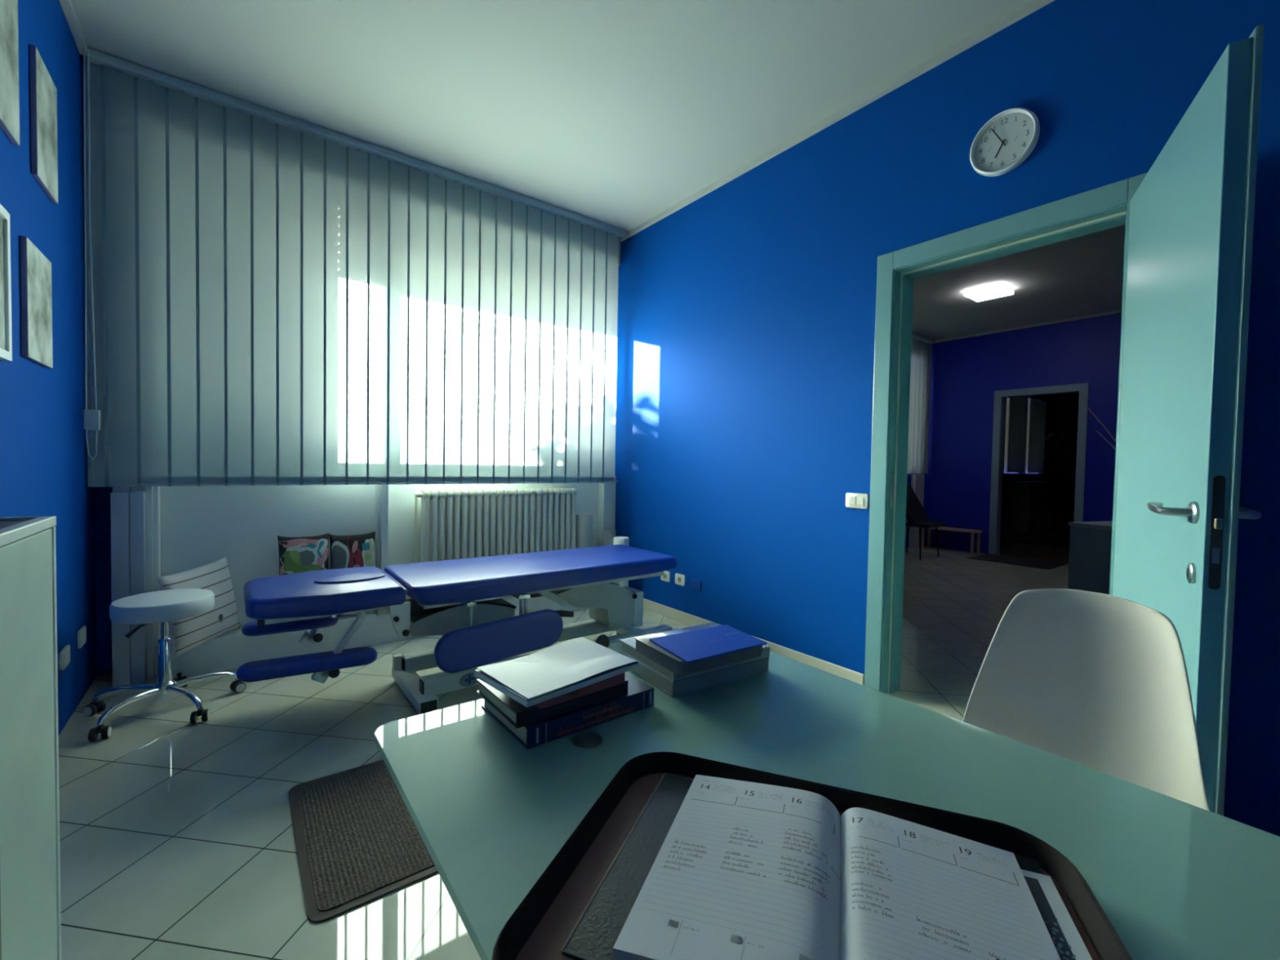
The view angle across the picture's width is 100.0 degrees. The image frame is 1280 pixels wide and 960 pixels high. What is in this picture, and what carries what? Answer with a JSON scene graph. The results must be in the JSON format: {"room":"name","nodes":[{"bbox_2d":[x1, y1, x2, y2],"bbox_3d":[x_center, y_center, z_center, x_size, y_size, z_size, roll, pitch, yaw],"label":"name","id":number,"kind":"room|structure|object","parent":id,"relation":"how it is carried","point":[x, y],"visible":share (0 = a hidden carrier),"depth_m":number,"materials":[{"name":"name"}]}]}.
{"room":"examination room","nodes":[
{"label":"examination room","id":0,"kind":"room"},
{"bbox_2d":[0,0,97,736],"bbox_3d":[-1.175,-0.409,0.538,0.100,2.985,5.700,0,2,-37],"label":"wall","id":1,"kind":"structure","parent":0,"point":[43,449],"depth_m":2.15,"materials":[{"name":"blue paint"}]},
{"bbox_2d":[0,204,12,361],"bbox_3d":[-1.828,-0.579,1.504,0.019,0.445,0.320,0,2,-37],"label":"framed picture","id":2,"kind":"object","parent":1,"relation":"attached to","point":[6,340],"visible":1,"depth_m":1.61,"materials":[{"name":"white paper"}]},
{"bbox_2d":[0,215,5,350],"bbox_3d":[-1.831,-0.579,1.502,0.011,0.395,0.270,0,2,-37],"label":"print","id":3,"kind":"object","parent":2,"relation":"attached to","point":[2,218],"depth_m":1.60},
{"bbox_2d":[0,0,19,146],"bbox_3d":[-1.888,-1.340,1.577,0.016,0.560,0.320,0,2,-37],"label":"picture","id":4,"kind":"object","parent":1,"relation":"attached to","point":[9,46],"visible":1,"depth_m":1.64,"materials":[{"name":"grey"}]},
{"bbox_2d":[19,235,53,368],"bbox_3d":[-2.121,-0.611,1.890,0.016,0.395,0.300,0,2,-37],"label":"picture","id":5,"kind":"object","parent":1,"relation":"attached to","point":[36,298],"visible":1,"depth_m":1.85,"materials":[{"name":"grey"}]},
{"bbox_2d":[29,44,57,204],"bbox_3d":[-2.182,-1.287,1.968,0.016,0.440,0.275,0,2,-37],"label":"picture","id":6,"kind":"object","parent":1,"relation":"attached to","point":[42,90],"visible":1,"depth_m":1.93,"materials":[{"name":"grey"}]},
{"bbox_2d":[59,644,70,671],"bbox_3d":[-2.356,0.727,2.202,0.010,0.076,0.118,0,2,-37],"label":"wall plate","id":7,"kind":"object","parent":1,"relation":"attached to","point":[64,655],"visible":1,"depth_m":2.18,"materials":[{"name":"white plastic"}]},
{"bbox_2d":[58,0,88,55],"bbox_3d":[-1.000,-1.880,0.406,0.030,0.030,5.180,0,2,-37],"label":"trim","id":8,"kind":"structure","parent":1,"relation":"attached to","point":[67,6],"depth_m":2.30,"materials":[{"name":"grey paint"}]},
{"bbox_2d":[77,625,86,648],"bbox_3d":[-2.540,0.714,2.446,0.010,0.076,0.118,0,2,-37],"label":"wall plate","id":9,"kind":"object","parent":1,"relation":"attached to","point":[82,633],"visible":1,"depth_m":2.42,"materials":[{"name":"white plastic"}]},
{"bbox_2d":[57,526,1070,959],"bbox_3d":[4.493,1.112,4.874,14.364,0.100,5.700,0,2,-37],"label":"floor","id":10,"kind":"structure","parent":0,"point":[177,839],"depth_m":1.83,"materials":[{"name":"tile"}]},
{"bbox_2d":[0,515,61,959],"bbox_3d":[-0.679,0.601,0.215,0.289,1.004,1.820,0,2,-37],"label":"base cabinet","id":11,"kind":"object","parent":10,"relation":"on","point":[30,922],"visible":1,"depth_m":0.89,"materials":[{"name":"grey wood"}]},
{"bbox_2d":[83,588,246,742],"bbox_3d":[-2.095,0.760,2.383,0.561,0.505,0.545,0,2,-37],"label":"stool","id":12,"kind":"object","parent":10,"relation":"on","point":[162,606],"visible":1,"depth_m":2.31,"materials":[{"name":"white leather"}]},
{"bbox_2d":[288,759,438,922],"bbox_3d":[-0.807,1.053,1.690,0.462,0.010,0.673,0,2,-37],"label":"door mat","id":13,"kind":"object","parent":10,"relation":"on","point":[358,843],"visible":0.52,"depth_m":1.56,"materials":[{"name":"brown carpet"}]},
{"bbox_2d":[235,544,676,714],"bbox_3d":[-0.774,0.734,2.821,2.155,0.583,0.726,0,2,-37],"label":"table","id":14,"kind":"object","parent":10,"relation":"on","point":[460,601],"visible":0.93,"depth_m":2.54,"materials":[{"name":"blue leather"}]},
{"bbox_2d":[244,565,405,619],"bbox_3d":[-1.416,0.493,2.394,0.560,0.082,0.592,0,2,-37],"label":"cushion","id":15,"kind":"object","parent":14,"relation":"on","point":[313,593],"depth_m":2.25,"materials":[{"name":"blue leather"}]},
{"bbox_2d":[384,544,676,605],"bbox_3d":[-0.556,0.503,3.042,1.540,0.095,0.620,0,2,-37],"label":"cushion","id":16,"kind":"object","parent":14,"relation":"on","point":[464,580],"depth_m":2.80,"materials":[{"name":"blue leather"}]},
{"bbox_2d":[613,536,629,586],"bbox_3d":[-0.152,0.723,4.202,0.124,0.548,0.124,0,2,-37],"label":"paper roll","id":17,"kind":"object","parent":10,"relation":"on","point":[624,540],"visible":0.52,"depth_m":4.15,"materials":[{"name":"white paper"}]},
{"bbox_2d":[374,651,1279,959],"bbox_3d":[0.371,0.742,0.348,0.708,0.752,1.558,0,2,-37],"label":"glass desk","id":18,"kind":"object","parent":10,"relation":"on","point":[1174,879],"visible":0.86,"depth_m":0.62,"materials":[{"name":"teal glass"}]},
{"bbox_2d":[481,672,653,749],"bbox_3d":[-0.109,0.332,0.819,0.214,0.028,0.151,0,2,-38],"label":"book","id":19,"kind":"object","parent":18,"relation":"on","point":[640,695],"visible":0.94,"depth_m":0.76,"materials":[{"name":"blue paper"}]},
{"bbox_2d":[475,678,628,728],"bbox_3d":[-0.130,0.307,0.799,0.180,0.020,0.135,0,2,-38],"label":"book","id":20,"kind":"object","parent":19,"relation":"on","point":[518,715],"visible":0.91,"depth_m":0.74,"materials":[{"name":"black paper"}]},
{"bbox_2d":[534,672,625,709],"bbox_3d":[-0.113,0.287,0.790,0.140,0.020,0.116,0,2,-40],"label":"book","id":21,"kind":"object","parent":20,"relation":"on","point":[618,679],"visible":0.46,"depth_m":0.75,"materials":[{"name":"red paper"}]},
{"bbox_2d":[473,636,639,707],"bbox_3d":[-0.118,0.271,0.778,0.195,0.014,0.135,-1,2,-45],"label":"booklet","id":22,"kind":"object","parent":21,"relation":"on","point":[563,668],"visible":1,"depth_m":0.76,"materials":[{"name":"white paper"}]},
{"bbox_2d":[619,651,768,697],"bbox_3d":[0.098,0.333,0.985,0.216,0.024,0.165,0,2,-33],"label":"book","id":23,"kind":"object","parent":18,"relation":"on","point":[700,682],"visible":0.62,"depth_m":0.91,"materials":[{"name":"grey paper"}]},
{"bbox_2d":[619,622,769,683],"bbox_3d":[0.096,0.309,0.988,0.217,0.022,0.176,0,2,-33],"label":"book","id":24,"kind":"object","parent":23,"relation":"on","point":[628,645],"visible":0.31,"depth_m":0.93,"materials":[{"name":"grey paper"}]},
{"bbox_2d":[634,622,766,675],"bbox_3d":[0.105,0.288,0.933,0.192,0.023,0.136,0,2,-32],"label":"notebook","id":25,"kind":"object","parent":24,"relation":"on","point":[644,646],"visible":0.53,"depth_m":0.88,"materials":[{"name":"grey paper"}]},
{"bbox_2d":[648,624,767,662],"bbox_3d":[0.117,0.276,0.914,0.178,0.003,0.118,0,2,-32],"label":"leaflet","id":26,"kind":"object","parent":25,"relation":"on","point":[689,646],"visible":1,"depth_m":0.91,"materials":[{"name":"blue paper"}]},
{"bbox_2d":[491,751,1132,959],"bbox_3d":[0.140,0.348,0.433,0.433,0.026,0.335,2,2,21],"label":"tray","id":27,"kind":"object","parent":18,"relation":"on","point":[540,926],"visible":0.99,"depth_m":0.51,"materials":[{"name":"black"}]},
{"bbox_2d":[560,773,1060,959],"bbox_3d":[0.156,0.344,0.452,0.367,0.023,0.249,2,2,21],"label":"diary","id":28,"kind":"object","parent":27,"relation":"on","point":[710,868],"visible":1,"depth_m":0.45,"materials":[{"name":"white paper"}]},
{"bbox_2d":[1021,869,1092,959],"bbox_3d":[0.307,0.357,0.404,0.059,0.001,0.188,2,2,21],"label":"postcard","id":29,"kind":"object","parent":28,"relation":"on","point":[1066,939],"visible":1,"depth_m":0.44,"materials":[{"name":"white paper"}]},
{"bbox_2d":[1023,875,1075,959],"bbox_3d":[0.301,0.356,0.403,0.046,0.001,0.177,2,2,21],"label":"picture","id":30,"kind":"object","parent":29,"relation":"on","point":[1061,929],"depth_m":0.44},
{"bbox_2d":[905,482,946,559],"bbox_3d":[3.553,0.512,6.920,0.500,0.950,0.537,0,2,-37],"label":"chair","id":31,"kind":"object","parent":10,"relation":"on","point":[917,516],"visible":0.72,"depth_m":6.88,"materials":[{"name":"black plastic"}]},
{"bbox_2d":[921,526,982,555],"bbox_3d":[4.306,0.826,7.468,0.260,0.315,0.715,0,2,-37],"label":"wooden bench","id":32,"kind":"object","parent":10,"relation":"on","point":[944,528],"visible":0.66,"depth_m":7.27,"materials":[{"name":"beige wood"}]},
{"bbox_2d":[966,553,1066,569],"bbox_3d":[4.681,1.009,6.696,0.630,0.008,0.870,0,2,-37],"label":"floor mat","id":33,"kind":"object","parent":10,"relation":"on","point":[987,557],"visible":1,"depth_m":6.64,"materials":[{"name":"grey"}]},
{"bbox_2d":[1004,481,1057,534],"bbox_3d":[7.382,0.498,10.104,1.550,0.930,0.345,0,2,-37],"label":"sideboard","id":34,"kind":"object","parent":10,"relation":"on","point":[1031,507],"visible":1,"depth_m":9.72,"materials":[{"name":"grey wood"}]},
{"bbox_2d":[962,588,1209,811],"bbox_3d":[0.721,0.670,0.963,0.513,0.879,0.407,0,2,-37],"label":"shell chair","id":35,"kind":"object","parent":10,"relation":"on","point":[1099,682],"visible":0.52,"depth_m":1.07,"materials":[{"name":"white plastic"}]},
{"bbox_2d":[1067,520,1112,595],"bbox_3d":[3.908,0.711,3.746,1.130,0.747,1.020,0,2,-19],"label":"cabinet","id":36,"kind":"object","parent":10,"relation":"on","point":[1090,542],"depth_m":3.90,"materials":[{"name":"grey laminate"}]},
{"bbox_2d":[1085,405,1115,449],"bbox_3d":[3.981,-0.169,4.295,0.400,0.982,1.135,1,2,-14],"label":"dry branches","id":37,"kind":"object","parent":36,"relation":"on","point":[1103,425],"visible":0.04,"depth_m":4.61,"materials":[{"name":"plant"}]},
{"bbox_3d":[7.095,0.301,9.030,0.280,1.375,0.280,0,2,-37],"label":"plant stand","id":38,"kind":"object","parent":10,"relation":"on","visible":0},
{"bbox_2d":[1044,431,1076,457],"bbox_3d":[7.149,-0.595,8.976,0.490,0.422,0.546,0,2,-37],"label":"potted orchid","id":39,"kind":"object","parent":38,"relation":"on","point":[1064,450],"visible":0.84,"depth_m":8.97,"materials":[{"name":"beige ceramic"}]},
{"bbox_2d":[94,342,1053,675],"bbox_3d":[2.943,-0.521,7.006,14.264,2.985,0.080,0,2,-37],"label":"wall","id":40,"kind":"structure","parent":0,"point":[102,494],"depth_m":2.74,"materials":[{"name":"blue paint"}]},
{"bbox_2d":[110,486,146,687],"bbox_3d":[-2.536,-0.491,2.672,0.117,2.975,0.250,0,2,-37],"label":"trim","id":41,"kind":"structure","parent":40,"relation":"attached to","point":[127,504],"depth_m":2.60,"materials":[{"name":"grey"}]},
{"bbox_2d":[145,486,160,678],"bbox_3d":[-2.490,-0.492,2.746,0.046,2.975,0.188,0,2,-37],"label":"trim","id":42,"kind":"structure","parent":40,"relation":"attached to","point":[153,526],"depth_m":2.71,"materials":[{"name":"white plastic"}]},
{"bbox_2d":[160,484,375,625],"bbox_3d":[-2.111,0.352,3.135,1.024,0.920,0.080,0,2,-37],"label":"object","id":43,"kind":"structure","parent":40,"relation":"attached to","point":[201,526],"depth_m":3.02,"materials":[{"name":"white paint"}]},
{"bbox_2d":[156,595,586,681],"bbox_3d":[-1.326,0.902,3.625,2.864,0.180,0.280,0,2,-37],"label":"trim","id":44,"kind":"structure","parent":40,"relation":"attached to","point":[228,651],"depth_m":2.96,"materials":[{"name":"white paint"}]},
{"bbox_2d":[156,556,239,658],"bbox_3d":[-2.213,0.630,2.712,0.123,0.428,0.414,1,2,7],"label":"striped cushion","id":45,"kind":"object","parent":44,"relation":"on","point":[187,633],"visible":0.76,"depth_m":2.69,"materials":[{"name":"beige fabric"}]},
{"bbox_2d":[277,533,328,575],"bbox_3d":[-1.926,0.562,3.083,0.258,0.494,0.147,0,2,-37],"label":"patterned cushion","id":46,"kind":"object","parent":44,"relation":"on","point":[306,553],"visible":0.57,"depth_m":3.05,"materials":[{"name":"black fabric"}]},
{"bbox_2d":[328,531,375,616],"bbox_3d":[-1.736,0.570,3.257,0.258,0.496,0.139,0,2,-37],"label":"patterned cushion","id":47,"kind":"object","parent":44,"relation":"on","point":[355,550],"visible":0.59,"depth_m":3.22,"materials":[{"name":"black fabric"}]},
{"bbox_2d":[413,488,577,563],"bbox_3d":[-1.000,0.438,3.867,1.199,0.745,0.113,0,2,-37],"label":"radiator","id":48,"kind":"object","parent":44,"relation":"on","point":[456,524],"visible":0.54,"depth_m":3.79,"materials":[{"name":"white metal"}]},
{"bbox_2d":[575,513,592,548],"bbox_3d":[-0.447,0.542,4.272,0.132,0.535,0.132,0,2,-37],"label":"paper roll","id":49,"kind":"object","parent":44,"relation":"on","point":[584,522],"visible":0.51,"depth_m":4.21,"materials":[{"name":"grey paper"}]},
{"bbox_2d":[601,528,616,546],"bbox_3d":[-0.257,0.607,4.374,0.116,0.405,0.116,0,2,-37],"label":"paper roll","id":50,"kind":"object","parent":44,"relation":"on","point":[607,535],"visible":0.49,"depth_m":4.32,"materials":[{"name":"grey paper"}]},
{"bbox_2d":[375,484,388,571],"bbox_3d":[-1.639,-0.458,3.397,0.057,2.540,0.175,0,2,-37],"label":"trim","id":51,"kind":"structure","parent":40,"relation":"attached to","point":[381,491],"depth_m":3.36,"materials":[{"name":"white"}]},
{"bbox_2d":[387,483,598,599],"bbox_3d":[-1.019,0.347,3.992,1.645,0.920,0.025,0,2,-37],"label":"trim","id":52,"kind":"structure","parent":40,"relation":"attached to","point":[401,547],"depth_m":3.60,"materials":[{"name":"white paint"}]},
{"bbox_2d":[596,475,616,546],"bbox_3d":[-0.279,0.386,4.498,0.138,0.840,0.110,0,2,-37],"label":"trim","id":53,"kind":"structure","parent":40,"relation":"attached to","point":[606,491],"depth_m":4.45,"materials":[{"name":"white paint"}]},
{"bbox_2d":[618,236,620,265],"bbox_3d":[-1.325,-1.859,3.557,2.775,0.263,0.200,0,2,-37],"label":"trim","id":54,"kind":"structure","parent":40,"relation":"attached to","point":[619,237],"depth_m":4.31,"materials":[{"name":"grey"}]},
{"bbox_2d":[908,474,924,547],"bbox_3d":[3.993,0.444,7.748,0.260,1.050,0.065,0,2,-37],"label":"radiator","id":55,"kind":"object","parent":40,"relation":"attached to","point":[917,480],"depth_m":7.69,"materials":[{"name":"grey metal"}]},
{"bbox_2d":[1006,396,1028,472],"bbox_3d":[7.005,-0.855,9.959,0.900,1.430,0.024,0,2,-37],"label":"curtain","id":56,"kind":"object","parent":40,"relation":"hanging from","point":[1018,408],"visible":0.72,"depth_m":9.96,"materials":[{"name":"grey fabric"}]},
{"bbox_2d":[1004,397,1037,473],"bbox_3d":[6.669,-0.921,9.922,4.600,1.750,0.020,0,2,-37],"label":"window","id":57,"kind":"structure","parent":40,"relation":"in","point":[1007,398],"depth_m":10.11,"materials":[{"name":"grey"}]},
{"bbox_2d":[1027,398,1046,472],"bbox_3d":[7.820,-0.858,10.573,0.900,1.430,0.024,0,2,-37],"label":"curtain","id":58,"kind":"object","parent":40,"relation":"hanging from","point":[1037,414],"visible":0.99,"depth_m":10.57,"materials":[{"name":"grey fabric"}]},
{"bbox_2d":[71,0,1125,341],"bbox_3d":[4.549,-1.971,4.784,14.364,0.100,5.700,0,2,-37],"label":"ceiling","id":59,"kind":"structure","parent":0,"point":[614,113],"depth_m":2.61,"materials":[{"name":"grey paint"}]},
{"bbox_2d":[82,47,626,486],"bbox_3d":[-1.337,-0.977,3.387,3.053,2.014,0.129,0,2,-37],"label":"vertical blind","id":60,"kind":"object","parent":59,"relation":"hanging from","point":[273,298],"visible":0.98,"depth_m":3.05,"materials":[{"name":"grey fabric"}]},
{"bbox_2d":[906,333,933,473],"bbox_3d":[2.829,-1.045,6.748,3.453,1.922,0.040,0,2,-37],"label":"vertical blind","id":61,"kind":"object","parent":59,"relation":"hanging from","point":[920,352],"visible":0.2,"depth_m":7.59,"materials":[{"name":"grey fabric"}]},
{"bbox_2d":[964,282,1013,302],"bbox_3d":[3.595,-1.934,5.539,0.340,0.051,0.340,0,2,-37],"label":"ceiling lamp","id":62,"kind":"object","parent":59,"relation":"attached to","point":[997,290],"visible":1,"depth_m":5.49,"materials":[{"name":"white plastic"}]},
{"bbox_2d":[614,0,1279,836],"bbox_3d":[1.419,-0.418,2.480,0.150,2.985,5.480,0,2,-37],"label":"wall","id":63,"kind":"structure","parent":0,"point":[746,319],"depth_m":2.79,"materials":[{"name":"blue paint"}]},
{"bbox_2d":[660,570,670,582],"bbox_3d":[0.187,0.712,3.987,0.011,0.076,0.098,0,2,-37],"label":"wall socket","id":64,"kind":"object","parent":63,"relation":"attached to","point":[666,577],"visible":0.84,"depth_m":3.97,"materials":[{"name":"white plastic"}]},
{"bbox_2d":[675,573,684,586],"bbox_3d":[0.287,0.715,3.855,0.011,0.076,0.098,0,2,-37],"label":"wall socket","id":65,"kind":"object","parent":63,"relation":"attached to","point":[679,579],"visible":1,"depth_m":3.85,"materials":[{"name":"white plastic"}]},
{"bbox_2d":[690,578,701,591],"bbox_3d":[0.387,0.728,3.724,0.009,0.076,0.100,0,2,-37],"label":"blank plate","id":66,"kind":"object","parent":63,"relation":"attached to","point":[695,584],"visible":1,"depth_m":3.72,"materials":[{"name":"blue plastic"}]},
{"bbox_2d":[643,598,863,684],"bbox_3d":[0.516,0.991,3.551,0.012,0.075,2.060,0,2,-37],"label":"baseboard","id":67,"kind":"structure","parent":63,"relation":"attached to","point":[858,677],"depth_m":3.11,"materials":[{"name":"beige tile"}]},
{"bbox_2d":[620,0,1054,241],"bbox_3d":[1.429,-1.891,2.311,0.030,0.030,5.300,0,2,-37],"label":"trim","id":68,"kind":"structure","parent":63,"relation":"attached to","point":[1033,6],"depth_m":2.67,"materials":[{"name":"grey paint"}]},
{"bbox_2d":[845,493,868,508],"bbox_3d":[1.112,0.106,2.755,0.013,0.076,0.122,0,2,-37],"label":"light switch","id":69,"kind":"object","parent":63,"relation":"attached to","point":[857,500],"visible":1,"depth_m":2.75,"materials":[{"name":"white plastic"}]},
{"bbox_2d":[969,107,1039,176],"bbox_3d":[1.499,-1.392,2.216,0.034,0.250,0.250,0,2,-37],"label":"wall clock","id":70,"kind":"object","parent":63,"relation":"attached to","point":[1005,141],"visible":1,"depth_m":2.21,"materials":[{"name":"white plastic"}]},
{"bbox_2d":[864,172,1147,693],"bbox_3d":[1.533,-0.004,2.331,0.178,2.170,1.027,0,2,-37],"label":"door","id":71,"kind":"structure","parent":63,"relation":"in","point":[1104,207],"depth_m":2.63,"materials":[{"name":"teal paint"}]},
{"bbox_2d":[1112,24,1263,816],"bbox_3d":[1.527,0.050,1.567,0.181,2.092,0.842,2,2,31],"label":"door leaf","id":72,"kind":"structure","parent":71,"relation":"attached to","point":[1191,216],"depth_m":1.30,"materials":[{"name":"teal paint"}]},
{"bbox_2d":[923,312,1121,553],"bbox_3d":[5.838,-0.433,5.809,0.120,2.985,5.480,0,2,-37],"label":"wall","id":73,"kind":"structure","parent":0,"point":[966,374],"depth_m":7.22,"materials":[{"name":"blue paint"}]},
{"bbox_2d":[934,309,1121,342],"bbox_3d":[5.860,-1.907,5.649,0.030,0.030,5.300,0,2,-37],"label":"trim","id":74,"kind":"structure","parent":73,"relation":"attached to","point":[1120,310],"depth_m":6.79,"materials":[{"name":"grey paint"}]},
{"bbox_2d":[988,382,1088,555],"bbox_3d":[5.056,-0.077,6.838,0.134,2.185,0.990,0,2,-37],"label":"door","id":75,"kind":"structure","parent":73,"relation":"in","point":[1000,396],"depth_m":7.04,"materials":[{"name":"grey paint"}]},
{"bbox_2d":[1050,392,1079,527],"bbox_3d":[7.233,-0.489,8.612,5.480,2.985,2.680,0,2,-37],"label":"wall","id":76,"kind":"structure","parent":0,"point":[1065,406],"depth_m":11.00,"materials":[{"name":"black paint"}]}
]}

